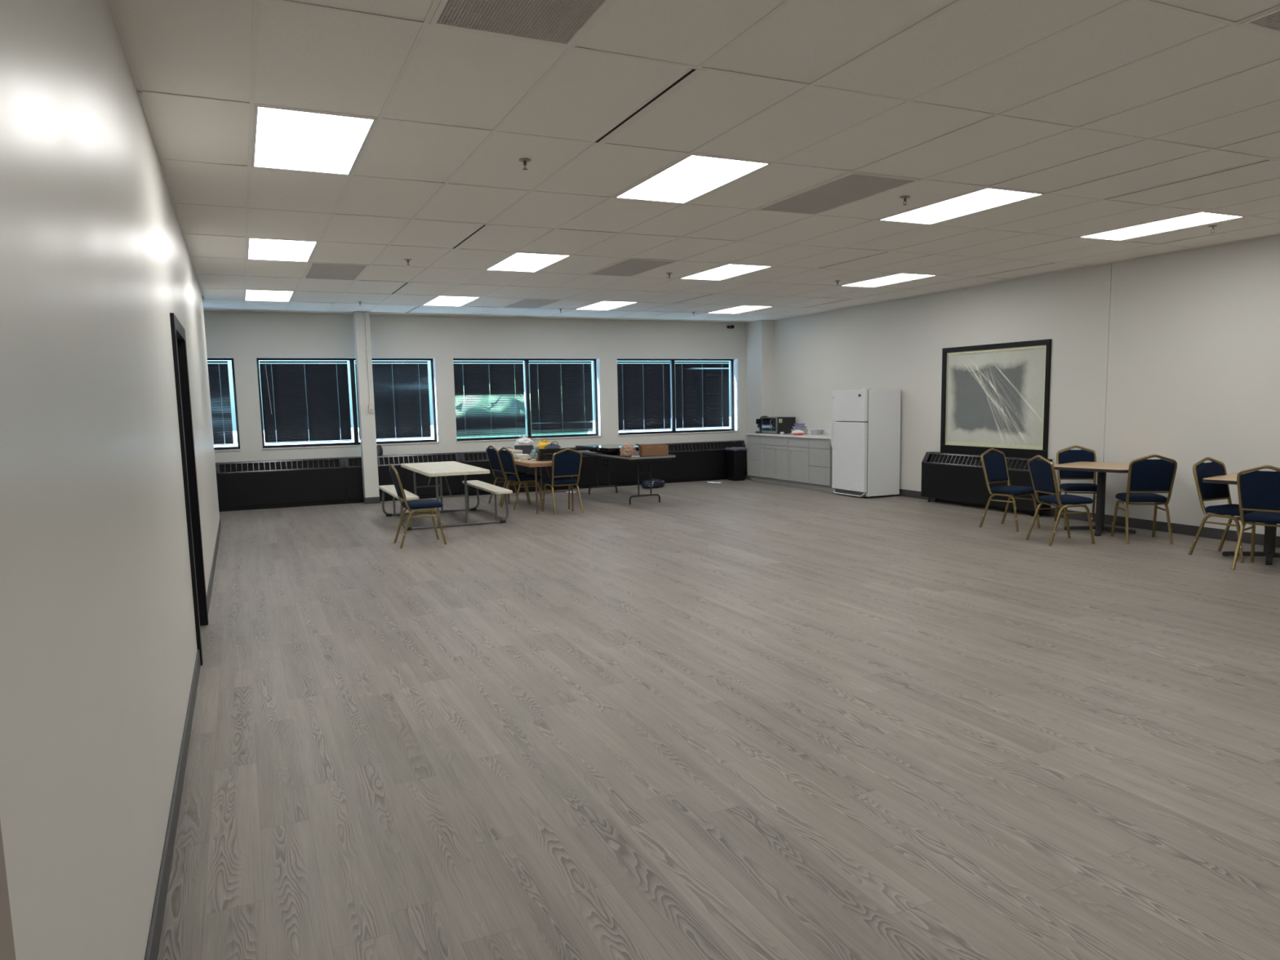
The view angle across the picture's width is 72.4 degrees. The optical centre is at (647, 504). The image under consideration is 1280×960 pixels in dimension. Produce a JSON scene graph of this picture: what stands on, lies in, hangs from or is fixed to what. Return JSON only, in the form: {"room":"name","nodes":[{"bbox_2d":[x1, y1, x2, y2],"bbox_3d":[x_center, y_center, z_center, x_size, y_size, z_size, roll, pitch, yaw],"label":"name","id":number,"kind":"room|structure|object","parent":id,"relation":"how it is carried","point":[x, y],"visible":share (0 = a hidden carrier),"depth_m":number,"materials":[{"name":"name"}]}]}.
{"room":"break room","nodes":[
{"label":"break room","id":0,"kind":"room"},
{"bbox_2d":[0,0,219,959],"bbox_3d":[-3.429,-0.699,6.359,0.160,3.193,11.707,-4,7,-25],"label":"wall","id":1,"kind":"structure","parent":0,"point":[98,640],"depth_m":2.05,"materials":[{"name":"paint"}]},
{"bbox_2d":[0,821,16,959],"bbox_3d":[-0.740,-0.071,0.613,0.163,3.193,1.043,-4,7,-25],"label":"trim","id":2,"kind":"structure","parent":1,"relation":"attached to","point":[7,952],"depth_m":1.18,"materials":[{"name":"beige paint"}]},
{"bbox_2d":[144,649,200,959],"bbox_3d":[-1.819,1.179,3.365,0.012,0.105,4.581,-4,7,-25],"label":"baseboard","id":3,"kind":"structure","parent":1,"relation":"attached to","point":[157,920],"depth_m":3.13,"materials":[{"name":"plastic"}]},
{"bbox_2d":[206,518,221,612],"bbox_3d":[-4.542,0.542,9.188,0.012,0.105,5.915,-4,7,-25],"label":"baseboard","id":4,"kind":"structure","parent":1,"relation":"attached to","point":[214,561],"depth_m":8.31,"materials":[{"name":"plastic"}]},
{"bbox_2d":[107,0,745,323],"bbox_3d":[0.743,-2.197,5.752,12.500,0.002,20.177,-4,7,-25],"label":"trim","id":5,"kind":"structure","parent":1,"relation":"attached to","point":[112,3],"depth_m":4.56,"materials":[{"name":"metal"}]},
{"bbox_2d":[203,311,746,477],"bbox_3d":[-3.476,-1.744,15.173,12.960,3.193,0.275,-4,7,-25],"label":"wall","id":6,"kind":"structure","parent":0,"point":[244,337],"depth_m":15.05,"materials":[{"name":"paint"}]},
{"bbox_2d":[207,358,241,451],"bbox_3d":[-7.468,-1.496,13.309,2.239,1.447,0.268,-4,7,-25],"label":"window","id":7,"kind":"structure","parent":6,"relation":"in","point":[237,448],"depth_m":13.80,"materials":[{"name":"black metal"}]},
{"bbox_2d":[207,360,233,445],"bbox_3d":[-7.022,-1.560,13.607,0.970,1.311,0.031,-4,7,-25],"label":"blind","id":8,"kind":"object","parent":7,"relation":"attached to","point":[215,375],"visible":0.38,"depth_m":13.75,"materials":[{"name":"black plastic"}]},
{"bbox_2d":[256,358,439,449],"bbox_3d":[-4.909,-1.686,14.485,2.804,1.447,0.268,-4,7,-25],"label":"window","id":9,"kind":"structure","parent":6,"relation":"in","point":[351,360],"depth_m":14.55,"materials":[{"name":"black metal"}]},
{"bbox_2d":[259,360,351,443],"bbox_3d":[-5.564,-1.669,14.278,1.333,1.311,0.031,-4,7,-25],"label":"blind","id":10,"kind":"object","parent":9,"relation":"attached to","point":[321,380],"visible":1,"depth_m":14.27,"materials":[{"name":"black plastic"}]},
{"bbox_2d":[355,361,431,439],"bbox_3d":[-4.309,-1.762,14.855,1.193,1.311,0.031,-4,7,-25],"label":"blind","id":11,"kind":"object","parent":9,"relation":"attached to","point":[407,406],"visible":0.72,"depth_m":14.90,"materials":[{"name":"black plastic"}]},
{"bbox_2d":[453,358,602,442],"bbox_3d":[-2.142,-1.891,15.757,2.729,1.447,0.268,-4,7,-25],"label":"window","id":12,"kind":"structure","parent":6,"relation":"in","point":[526,360],"depth_m":15.85,"materials":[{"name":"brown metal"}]},
{"bbox_2d":[453,361,525,436],"bbox_3d":[-2.797,-1.874,15.549,1.258,1.311,0.031,-4,7,-25],"label":"blind","id":13,"kind":"object","parent":12,"relation":"attached to","point":[476,384],"visible":0.98,"depth_m":15.54,"materials":[{"name":"black plastic"}]},
{"bbox_2d":[528,361,593,434],"bbox_3d":[-1.579,-1.964,16.109,1.202,1.311,0.031,-4,7,-25],"label":"blind","id":14,"kind":"object","parent":12,"relation":"attached to","point":[576,403],"visible":1,"depth_m":16.10,"materials":[{"name":"black plastic"}]},
{"bbox_2d":[617,359,739,435],"bbox_3d":[0.580,-2.094,17.008,2.634,1.447,0.268,-4,7,-25],"label":"window","id":15,"kind":"structure","parent":6,"relation":"in","point":[673,431],"depth_m":17.09,"materials":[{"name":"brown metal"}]},
{"bbox_2d":[617,361,671,431],"bbox_3d":[-0.075,-2.076,16.800,1.163,1.311,0.031,-4,7,-25],"label":"blind","id":16,"kind":"object","parent":15,"relation":"attached to","point":[638,382],"visible":0.94,"depth_m":16.80,"materials":[{"name":"black plastic"}]},
{"bbox_2d":[675,361,729,429],"bbox_3d":[1.095,-2.163,17.338,1.212,1.311,0.031,-4,7,-25],"label":"blind","id":17,"kind":"object","parent":15,"relation":"attached to","point":[704,404],"visible":1,"depth_m":17.33,"materials":[{"name":"black plastic"}]},
{"bbox_2d":[114,0,1279,322],"bbox_3d":[0.768,-2.210,5.768,12.552,0.018,20.179,-4,7,-25],"label":"ceiling","id":18,"kind":"structure","parent":0,"point":[308,58],"depth_m":5.04,"materials":[{"name":"tile"}]},
{"bbox_2d":[244,288,294,302],"bbox_3d":[-5.083,-2.800,11.729,0.586,0.022,1.220,-4,7,-25],"label":"recessed light","id":19,"kind":"object","parent":18,"relation":"in","point":[250,294],"visible":0.91,"depth_m":11.72,"materials":[{"name":"white plastic"}]},
{"bbox_2d":[246,237,318,262],"bbox_3d":[-3.510,-2.432,8.365,0.586,0.022,1.220,-4,7,-25],"label":"recessed light","id":20,"kind":"object","parent":18,"relation":"in","point":[262,249],"visible":0.83,"depth_m":8.34,"materials":[{"name":"white plastic"}]},
{"bbox_2d":[251,105,377,175],"bbox_3d":[-1.937,-2.064,5.001,0.586,0.022,1.220,-4,7,-25],"label":"recessed light","id":21,"kind":"object","parent":18,"relation":"in","point":[284,139],"visible":0.83,"depth_m":4.93,"materials":[{"name":"white plastic"}]},
{"bbox_2d":[303,262,369,280],"bbox_3d":[-3.482,-2.600,9.740,0.586,0.034,1.220,-4,7,-25],"label":"ceiling vent","id":22,"kind":"object","parent":18,"relation":"in","point":[340,271],"visible":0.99,"depth_m":9.70,"materials":[{"name":"metal"}]},
{"bbox_2d":[390,282,412,294],"bbox_3d":[-3.171,-2.772,11.246,0.080,0.007,1.226,-4,7,-25],"label":"ceiling vent","id":23,"kind":"object","parent":18,"relation":"in","point":[405,285],"visible":1,"depth_m":11.22,"materials":[{"name":"metal"}]},
{"bbox_2d":[422,296,479,306],"bbox_3d":[-2.872,-2.964,12.745,0.586,0.022,1.220,-4,7,-25],"label":"recessed light","id":24,"kind":"object","parent":18,"relation":"in","point":[439,300],"visible":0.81,"depth_m":12.75,"materials":[{"name":"white plastic"}]},
{"bbox_2d":[450,224,491,248],"bbox_3d":[-1.598,-2.404,7.883,0.080,0.007,1.226,-4,7,-25],"label":"ceiling vent","id":25,"kind":"object","parent":18,"relation":"in","point":[482,228],"visible":1,"depth_m":7.82,"materials":[{"name":"metal"}]},
{"bbox_2d":[429,0,612,46],"bbox_3d":[-0.336,-1.864,3.012,0.586,0.034,1.220,-4,7,-25],"label":"ceiling vent","id":26,"kind":"object","parent":18,"relation":"in","point":[556,22],"visible":1,"depth_m":3.40,"materials":[{"name":"metal"}]},
{"bbox_2d":[484,251,570,272],"bbox_3d":[-1.299,-2.596,9.381,0.586,0.022,1.220,-4,7,-25],"label":"recessed light","id":27,"kind":"object","parent":18,"relation":"in","point":[517,261],"visible":0.84,"depth_m":9.36,"materials":[{"name":"white plastic"}]},
{"bbox_2d":[501,297,562,308],"bbox_3d":[-1.767,-3.050,13.253,0.586,0.034,1.220,-4,7,-25],"label":"ceiling vent","id":28,"kind":"object","parent":18,"relation":"in","point":[526,303],"visible":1,"depth_m":13.22,"materials":[{"name":"metal"}]},
{"bbox_2d":[576,300,637,310],"bbox_3d":[-0.662,-3.128,13.761,0.586,0.022,1.220,-4,7,-25],"label":"recessed light","id":29,"kind":"object","parent":18,"relation":"in","point":[602,305],"visible":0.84,"depth_m":13.77,"materials":[{"name":"white plastic"}]},
{"bbox_2d":[586,258,677,276],"bbox_3d":[-0.194,-2.682,9.889,0.586,0.034,1.220,-4,7,-25],"label":"ceiling vent","id":30,"kind":"object","parent":18,"relation":"in","point":[628,267],"visible":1,"depth_m":9.85,"materials":[{"name":"metal"}]},
{"bbox_2d":[591,67,706,143],"bbox_3d":[-0.025,-2.036,4.519,0.080,0.007,1.226,-4,7,-25],"label":"ceiling vent","id":31,"kind":"object","parent":18,"relation":"in","point":[691,73],"visible":1,"depth_m":4.42,"materials":[{"name":"metal"}]},
{"bbox_2d":[614,152,772,204],"bbox_3d":[0.274,-2.228,6.017,0.586,0.022,1.220,-4,7,-25],"label":"recessed light","id":32,"kind":"object","parent":18,"relation":"in","point":[693,176],"visible":0.8,"depth_m":5.96,"materials":[{"name":"white plastic"}]},
{"bbox_2d":[137,0,1279,322],"bbox_3d":[0.769,-2.195,5.733,12.531,0.002,20.233,-4,7,-25],"label":"grid","id":33,"kind":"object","parent":18,"relation":"attached to","point":[256,3],"depth_m":5.36,"materials":[{"name":"metal"}]},
{"bbox_2d":[679,262,773,280],"bbox_3d":[0.911,-2.760,10.397,0.586,0.022,1.220,-4,7,-25],"label":"recessed light","id":34,"kind":"object","parent":18,"relation":"in","point":[727,271],"visible":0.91,"depth_m":10.39,"materials":[{"name":"white plastic"}]},
{"bbox_2d":[706,305,773,313],"bbox_3d":[1.549,-3.292,14.777,0.586,0.022,1.220,-4,7,-25],"label":"recessed light","id":35,"kind":"object","parent":18,"relation":"in","point":[742,308],"visible":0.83,"depth_m":14.79,"materials":[{"name":"white plastic"}]},
{"bbox_2d":[755,172,919,215],"bbox_3d":[1.379,-2.314,6.525,0.586,0.034,1.220,-4,7,-25],"label":"ceiling vent","id":36,"kind":"object","parent":18,"relation":"in","point":[851,188],"visible":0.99,"depth_m":6.46,"materials":[{"name":"metal"}]},
{"bbox_2d":[817,251,893,268],"bbox_3d":[2.270,-2.691,9.660,0.080,0.007,1.226,-4,7,-25],"label":"ceiling vent","id":37,"kind":"object","parent":18,"relation":"in","point":[884,252],"visible":1,"depth_m":9.61,"materials":[{"name":"metal"}]},
{"bbox_2d":[839,273,937,287],"bbox_3d":[3.122,-2.924,11.413,0.586,0.022,1.220,-4,7,-25],"label":"recessed light","id":38,"kind":"object","parent":18,"relation":"in","point":[900,277],"visible":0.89,"depth_m":11.41,"materials":[{"name":"white plastic"}]},
{"bbox_2d":[877,186,1044,224],"bbox_3d":[2.485,-2.392,7.033,0.586,0.022,1.220,-4,7,-25],"label":"recessed light","id":39,"kind":"object","parent":18,"relation":"in","point":[987,198],"visible":0.89,"depth_m":6.99,"materials":[{"name":"white plastic"}]},
{"bbox_2d":[973,262,1058,277],"bbox_3d":[4.481,-2.855,10.676,0.080,0.007,1.226,-4,7,-25],"label":"ceiling vent","id":40,"kind":"object","parent":18,"relation":"in","point":[1049,264],"visible":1,"depth_m":10.62,"materials":[{"name":"metal"}]},
{"bbox_2d":[1078,211,1245,240],"bbox_3d":[4.695,-2.556,8.049,0.586,0.022,1.220,-4,7,-25],"label":"recessed light","id":41,"kind":"object","parent":18,"relation":"in","point":[1202,218],"visible":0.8,"depth_m":8.02,"materials":[{"name":"white plastic"}]},
{"bbox_2d":[1101,159,1275,200],"bbox_3d":[3.843,-2.323,6.296,0.080,0.007,1.226,-4,7,-25],"label":"ceiling vent","id":42,"kind":"object","parent":18,"relation":"in","point":[1264,161],"visible":1,"depth_m":6.20,"materials":[{"name":"metal"}]},
{"bbox_2d":[1239,8,1279,35],"bbox_3d":[2.952,-1.946,3.161,0.586,0.034,1.220,-4,7,-25],"label":"ceiling vent","id":43,"kind":"object","parent":18,"relation":"in","point":[1269,22],"visible":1,"depth_m":3.58,"materials":[{"name":"metal"}]},
{"bbox_2d":[157,477,1279,959],"bbox_3d":[0.847,0.910,6.146,13.200,0.120,20.787,-4,7,-25],"label":"floor","id":44,"kind":"structure","parent":0,"point":[725,719],"depth_m":4.10,"materials":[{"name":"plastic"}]},
{"bbox_2d":[215,457,346,511],"bbox_3d":[-5.831,-0.324,13.950,1.897,0.752,0.222,-4,7,-25],"label":"radiator cover","id":45,"kind":"object","parent":44,"relation":"on","point":[299,482],"visible":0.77,"depth_m":13.86,"materials":[{"name":"black metal"}]},
{"bbox_2d":[215,457,343,473],"bbox_3d":[-5.806,-0.610,13.850,1.892,0.157,0.075,-4,7,-25],"label":"grille","id":46,"kind":"object","parent":45,"relation":"attached to","point":[326,464],"depth_m":13.88,"materials":[{"name":"metal"}]},
{"bbox_2d":[352,311,380,503],"bbox_3d":[-4.551,-1.542,14.168,0.238,3.072,0.218,-4,7,-25],"label":"column","id":47,"kind":"structure","parent":44,"relation":"on","point":[366,419],"depth_m":14.08,"materials":[{"name":"paint"}]},
{"bbox_2d":[364,311,370,404],"bbox_3d":[-4.477,-2.327,13.989,0.070,1.470,0.026,-4,7,-25],"label":"conduit","id":48,"kind":"object","parent":47,"relation":"attached to","point":[366,351],"visible":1,"depth_m":13.98,"materials":[{"name":"metal"}]},
{"bbox_2d":[342,452,462,503],"bbox_3d":[-4.108,-0.451,14.742,1.897,0.752,0.222,-4,7,-25],"label":"radiator cover","id":49,"kind":"object","parent":44,"relation":"on","point":[353,465],"visible":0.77,"depth_m":14.64,"materials":[{"name":"black metal"}]},
{"bbox_2d":[343,453,460,467],"bbox_3d":[-4.083,-0.738,14.641,1.892,0.157,0.075,-4,7,-25],"label":"grille","id":50,"kind":"object","parent":49,"relation":"attached to","point":[384,461],"depth_m":14.68,"materials":[{"name":"metal"}]},
{"bbox_2d":[389,463,446,548],"bbox_3d":[-2.633,-0.005,9.984,0.548,0.938,0.449,-4,7,-25],"label":"banquet chair","id":51,"kind":"object","parent":44,"relation":"on","point":[428,505],"visible":1,"depth_m":9.86,"materials":[{"name":"blue fabric"}]},
{"bbox_2d":[378,461,512,530],"bbox_3d":[-2.770,-0.141,11.940,1.450,0.745,2.150,-4,7,-25],"label":"picnic table","id":52,"kind":"object","parent":44,"relation":"on","point":[436,469],"visible":0.88,"depth_m":11.60,"materials":[{"name":"plastic"}]},
{"bbox_2d":[485,445,528,505],"bbox_3d":[-2.225,-0.474,13.870,0.548,0.938,0.449,-5,8,-33],"label":"banquet chair","id":53,"kind":"object","parent":44,"relation":"on","point":[492,454],"visible":0.66,"depth_m":13.74,"materials":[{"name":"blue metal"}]},
{"bbox_2d":[458,451,565,495],"bbox_3d":[-2.385,-0.579,15.533,1.897,0.752,0.222,-4,7,-25],"label":"radiator cover","id":54,"kind":"object","parent":44,"relation":"on","point":[477,459],"visible":0.41,"depth_m":15.25,"materials":[{"name":"black metal"}]},
{"bbox_2d":[459,451,488,462],"bbox_3d":[-2.361,-0.866,15.433,1.892,0.157,0.075,-4,7,-25],"label":"grille","id":55,"kind":"object","parent":54,"relation":"attached to","point":[477,456],"depth_m":15.17,"materials":[{"name":"metal"}]},
{"bbox_2d":[497,447,542,510],"bbox_3d":[-1.929,-0.410,13.283,0.548,0.938,0.449,-6,8,-36],"label":"banquet chair","id":56,"kind":"object","parent":44,"relation":"on","point":[506,457],"visible":0.98,"depth_m":13.16,"materials":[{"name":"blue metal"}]},
{"bbox_2d":[506,458,582,514],"bbox_3d":[-1.652,-0.320,13.259,0.800,0.745,1.740,-4,7,-25],"label":"folding table","id":57,"kind":"object","parent":44,"relation":"on","point":[536,463],"visible":0.51,"depth_m":12.55,"materials":[{"name":"brown wood"}]},
{"bbox_2d":[514,444,533,456],"bbox_3d":[-1.948,-0.841,13.818,0.240,0.170,0.200,-6,8,-35],"label":"storage box","id":58,"kind":"object","parent":57,"relation":"on","point":[526,449],"visible":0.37,"depth_m":13.74,"materials":[{"name":"plastic"}]},
{"bbox_2d":[515,435,533,445],"bbox_3d":[-1.951,-1.006,13.804,0.296,0.161,0.257,-4,7,-25],"label":"plastic bag","id":59,"kind":"object","parent":58,"relation":"on","point":[524,441],"visible":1,"depth_m":13.72,"materials":[{"name":"white plastic"}]},
{"bbox_2d":[534,448,569,461],"bbox_3d":[-1.389,-0.728,12.780,0.470,0.168,0.425,-3,7,-17],"label":"printer","id":60,"kind":"object","parent":57,"relation":"on","point":[544,454],"visible":0.61,"depth_m":12.60,"materials":[{"name":"black plastic"}]},
{"bbox_2d":[543,441,560,448],"bbox_3d":[-1.452,-0.838,13.365,0.312,0.242,0.258,-7,9,-42],"label":"tote bag","id":61,"kind":"object","parent":57,"relation":"on","point":[551,445],"visible":0.36,"depth_m":13.29,"materials":[{"name":"fabric"}]},
{"bbox_3d":[-1.618,-0.815,13.753,0.220,0.120,0.200,-3,7,-13],"label":"carton","id":62,"kind":"object","parent":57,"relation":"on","visible":0},
{"bbox_2d":[537,439,550,448],"bbox_3d":[-1.624,-0.943,13.734,0.235,0.140,0.221,3,8,33],"label":"bag","id":63,"kind":"object","parent":62,"relation":"on","point":[542,444],"visible":0.59,"depth_m":13.66,"materials":[{"name":"plastic"}]},
{"bbox_2d":[542,448,583,515],"bbox_3d":[-1.235,-0.344,12.614,0.449,0.938,0.548,-5,8,-28],"label":"banquet chair","id":64,"kind":"object","parent":44,"relation":"on","point":[566,464],"visible":0.99,"depth_m":12.43,"materials":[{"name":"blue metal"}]},
{"bbox_2d":[564,444,660,489],"bbox_3d":[-0.663,-0.707,16.325,1.897,0.752,0.222,-4,7,-25],"label":"radiator cover","id":65,"kind":"object","parent":44,"relation":"on","point":[621,473],"visible":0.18,"depth_m":16.23,"materials":[{"name":"black metal"}]},
{"bbox_2d":[575,449,675,504],"bbox_3d":[-0.399,-0.458,14.207,0.778,0.747,2.328,-4,7,-25],"label":"folding table","id":66,"kind":"object","parent":44,"relation":"on","point":[617,456],"visible":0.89,"depth_m":13.53,"materials":[{"name":"brown wood"}]},
{"bbox_2d":[575,444,639,453],"bbox_3d":[-0.594,-0.892,14.268,0.714,0.107,1.280,-5,8,-29],"label":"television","id":67,"kind":"object","parent":66,"relation":"on","point":[603,448],"visible":0.81,"depth_m":14.06,"materials":[{"name":"plastic"}]},
{"bbox_2d":[619,443,635,456],"bbox_3d":[-0.297,-0.832,13.303,0.247,0.202,0.243,-4,7,-25],"label":"paper bag","id":68,"kind":"object","parent":66,"relation":"on","point":[627,449],"visible":0.99,"depth_m":13.22,"materials":[{"name":"brown paper"}]},
{"bbox_2d":[635,443,668,456],"bbox_3d":[0.063,-0.837,13.358,0.460,0.185,0.300,-2,7,-11],"label":"cardboard box","id":69,"kind":"object","parent":66,"relation":"on","point":[645,450],"visible":1,"depth_m":13.24,"materials":[{"name":"brown cardboard"}]},
{"bbox_2d":[640,478,665,488],"bbox_3d":[0.102,-0.381,15.920,0.526,0.172,0.288,-6,8,-37],"label":"duffel bag","id":70,"kind":"object","parent":44,"relation":"on","point":[655,482],"visible":0.94,"depth_m":15.82,"materials":[{"name":"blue fabric"}]},
{"bbox_2d":[660,440,746,483],"bbox_3d":[1.060,-0.835,17.116,1.897,0.752,0.222,-4,7,-25],"label":"radiator cover","id":71,"kind":"object","parent":44,"relation":"on","point":[700,460],"visible":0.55,"depth_m":16.97,"materials":[{"name":"black metal"}]},
{"bbox_2d":[665,440,745,452],"bbox_3d":[1.085,-1.122,17.016,1.892,0.157,0.075,-4,7,-25],"label":"grille","id":72,"kind":"object","parent":71,"relation":"attached to","point":[705,446],"depth_m":17.05,"materials":[{"name":"metal"}]},
{"bbox_2d":[724,447,747,480],"bbox_3d":[1.734,-0.787,17.072,0.338,0.643,0.364,-4,7,-25],"label":"trash bin","id":73,"kind":"object","parent":44,"relation":"on","point":[735,456],"visible":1,"depth_m":16.95,"materials":[{"name":"black plastic"}]},
{"bbox_2d":[746,435,764,481],"bbox_3d":[2.314,-0.896,16.862,0.612,0.885,0.478,-4,7,-24],"label":"base cabinet","id":74,"kind":"object","parent":44,"relation":"on","point":[753,441],"visible":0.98,"depth_m":16.73,"materials":[{"name":"grey paint"}]},
{"bbox_2d":[760,435,791,485],"bbox_3d":[2.606,-0.825,16.213,0.612,0.885,0.948,-4,7,-24],"label":"base cabinet","id":75,"kind":"object","parent":44,"relation":"on","point":[774,450],"visible":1,"depth_m":16.07,"materials":[{"name":"grey paint"}]},
{"bbox_2d":[788,437,813,488],"bbox_3d":[2.932,-0.745,15.487,0.612,0.885,0.648,-4,7,-24],"label":"base cabinet","id":76,"kind":"object","parent":44,"relation":"on","point":[798,448],"visible":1,"depth_m":15.36,"materials":[{"name":"grey paint"}]},
{"bbox_2d":[808,438,831,492],"bbox_3d":[3.189,-0.682,14.915,0.612,0.885,0.608,-4,7,-24],"label":"base cabinet","id":77,"kind":"object","parent":44,"relation":"on","point":[820,450],"visible":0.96,"depth_m":14.77,"materials":[{"name":"grey paint"}]},
{"bbox_2d":[746,428,830,439],"bbox_3d":[2.755,-1.286,15.770,0.635,0.129,2.755,-4,7,-24],"label":"countertop","id":78,"kind":"structure","parent":77,"relation":"on","point":[826,433],"depth_m":15.57,"materials":[{"name":"white laminate"}]},
{"bbox_2d":[755,415,768,433],"bbox_3d":[2.246,-1.528,16.758,0.300,0.326,0.192,-4,7,-24],"label":"coffee maker","id":79,"kind":"object","parent":78,"relation":"on","point":[759,421],"visible":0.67,"depth_m":16.71,"materials":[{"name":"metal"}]},
{"bbox_2d":[761,417,795,433],"bbox_3d":[2.451,-1.481,16.429,0.457,0.300,0.501,-4,7,-24],"label":"microwave oven","id":80,"kind":"object","parent":78,"relation":"on","point":[770,424],"visible":0.95,"depth_m":16.23,"materials":[{"name":"metal"}]},
{"bbox_2d":[830,387,901,497],"bbox_3d":[3.455,-0.985,13.950,0.765,1.703,0.820,-4,7,-24],"label":"refrigerator","id":81,"kind":"object","parent":44,"relation":"on","point":[865,433],"visible":1,"depth_m":13.64,"materials":[{"name":"white metal"}]},
{"bbox_2d":[920,451,1052,516],"bbox_3d":[4.641,-0.308,12.149,0.236,0.736,2.147,-4,7,-24],"label":"radiator cover","id":82,"kind":"object","parent":44,"relation":"on","point":[957,477],"visible":0.69,"depth_m":12.26,"materials":[{"name":"black metal"}]},
{"bbox_2d":[922,452,1043,471],"bbox_3d":[4.569,-0.592,12.086,0.088,0.150,2.142,-4,7,-24],"label":"grille","id":83,"kind":"object","parent":82,"relation":"attached to","point":[973,462],"depth_m":12.36,"materials":[{"name":"metal"}]},
{"bbox_2d":[978,448,1040,532],"bbox_3d":[4.280,-0.182,10.329,0.449,0.938,0.548,-5,8,-33],"label":"banquet chair","id":84,"kind":"object","parent":44,"relation":"on","point":[994,465],"visible":0.99,"depth_m":10.36,"materials":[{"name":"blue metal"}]},
{"bbox_2d":[1025,454,1094,546],"bbox_3d":[4.374,-0.058,9.266,0.548,0.938,0.449,-2,7,-8],"label":"banquet chair","id":85,"kind":"object","parent":44,"relation":"on","point":[1042,473],"visible":1,"depth_m":9.14,"materials":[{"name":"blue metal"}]},
{"bbox_2d":[1053,445,1097,527],"bbox_3d":[5.181,-0.217,10.477,0.449,0.938,0.548,0,7,13],"label":"banquet chair","id":86,"kind":"object","parent":44,"relation":"on","point":[1069,455],"visible":0.77,"depth_m":10.61,"materials":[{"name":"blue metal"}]},
{"bbox_2d":[1053,462,1136,536],"bbox_3d":[5.136,-0.061,9.905,0.907,0.755,0.907,-6,9,-37],"label":"cafe table","id":87,"kind":"object","parent":44,"relation":"on","point":[1101,468],"visible":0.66,"depth_m":9.86,"materials":[{"name":"brown wood"}]},
{"bbox_2d":[1111,454,1177,544],"bbox_3d":[5.248,-0.074,9.255,0.449,0.938,0.548,0,7,11],"label":"banquet chair","id":88,"kind":"object","parent":44,"relation":"on","point":[1147,477],"visible":1,"depth_m":9.05,"materials":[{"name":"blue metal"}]},
{"bbox_2d":[1188,457,1273,563],"bbox_3d":[5.516,0.039,8.258,0.449,0.938,0.548,-4,7,-23],"label":"banquet chair","id":89,"kind":"object","parent":44,"relation":"on","point":[1206,491],"visible":0.81,"depth_m":8.34,"materials":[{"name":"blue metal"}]},
{"bbox_2d":[1202,472,1279,564],"bbox_3d":[5.801,0.137,8.130,0.907,0.755,0.907,-6,8,-37],"label":"cafe table","id":90,"kind":"object","parent":44,"relation":"on","point":[1269,541],"visible":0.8,"depth_m":8.12,"materials":[{"name":"brown wood"}]},
{"bbox_2d":[1231,465,1279,569],"bbox_3d":[5.475,0.112,7.649,0.548,0.938,0.449,-7,9,-39],"label":"banquet chair","id":91,"kind":"object","parent":44,"relation":"on","point":[1256,490],"visible":1,"depth_m":7.56,"materials":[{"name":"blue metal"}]},
{"bbox_2d":[745,320,773,477],"bbox_3d":[2.227,-2.099,17.306,0.295,3.173,0.617,-4,7,-25],"label":"wall","id":92,"kind":"structure","parent":0,"point":[759,335],"depth_m":17.06,"materials":[{"name":"paint"}]},
{"bbox_2d":[773,235,1279,536],"bbox_3d":[6.395,-1.148,8.508,0.142,3.193,20.777,-4,7,-24],"label":"wall","id":93,"kind":"structure","parent":0,"point":[1175,356],"depth_m":10.31,"materials":[{"name":"paint"}]},
{"bbox_2d":[805,428,830,434],"bbox_3d":[3.036,-1.324,15.892,0.020,0.094,2.755,-4,7,-24],"label":"backsplash","id":94,"kind":"structure","parent":93,"relation":"attached to","point":[825,431],"depth_m":15.61,"materials":[{"name":"white laminate"}]},
{"bbox_2d":[940,338,1051,458],"bbox_3d":[4.777,-1.420,12.044,0.130,1.545,1.910,-4,7,-24],"label":"framed picture","id":95,"kind":"object","parent":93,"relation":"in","point":[996,396],"depth_m":12.00,"materials":[{"name":"black paper"}]},
{"bbox_2d":[776,234,1279,319],"bbox_3d":[6.418,-2.578,8.021,0.038,0.002,19.560,-4,7,-24],"label":"trim","id":96,"kind":"structure","parent":93,"relation":"attached to","point":[1277,234],"depth_m":10.73,"materials":[{"name":"metal"}]},
{"bbox_2d":[895,488,1279,547],"bbox_3d":[7.044,0.556,7.126,0.024,0.110,16.800,-4,7,-24],"label":"baseboard","id":97,"kind":"structure","parent":93,"relation":"attached to","point":[1208,532],"depth_m":10.04,"materials":[{"name":"plastic"}]},
{"bbox_3d":[-3.913,-0.282,5.439,1.540,2.600,3.100,-4,7,-25],"label":"wall","id":98,"kind":"structure","parent":0,"visible":0},
{"bbox_2d":[169,312,208,665],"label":"door","id":99,"kind":"structure","parent":98,"relation":"in","point":[178,331],"depth_m":6.24,"materials":[{"name":"black metal"}]},
{"label":"outside","id":100,"kind":"structure","parent":0,"visible":0},
{"bbox_2d":[213,416,730,447],"bbox_3d":[-19.735,-4.515,65.423,140.000,0.100,104.523,-4,7,-25],"label":"ground","id":101,"kind":"structure","parent":100,"point":[234,433],"depth_m":74.41,"materials":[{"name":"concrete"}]},
{"bbox_2d":[456,391,587,438],"bbox_3d":[-5.184,-3.224,34.767,6.670,3.715,3.693,-8,9,-44],"label":"hedge","id":102,"kind":"object","parent":101,"relation":"on","point":[566,433],"visible":0.06,"depth_m":32.84,"materials":[{"name":"green plant"}]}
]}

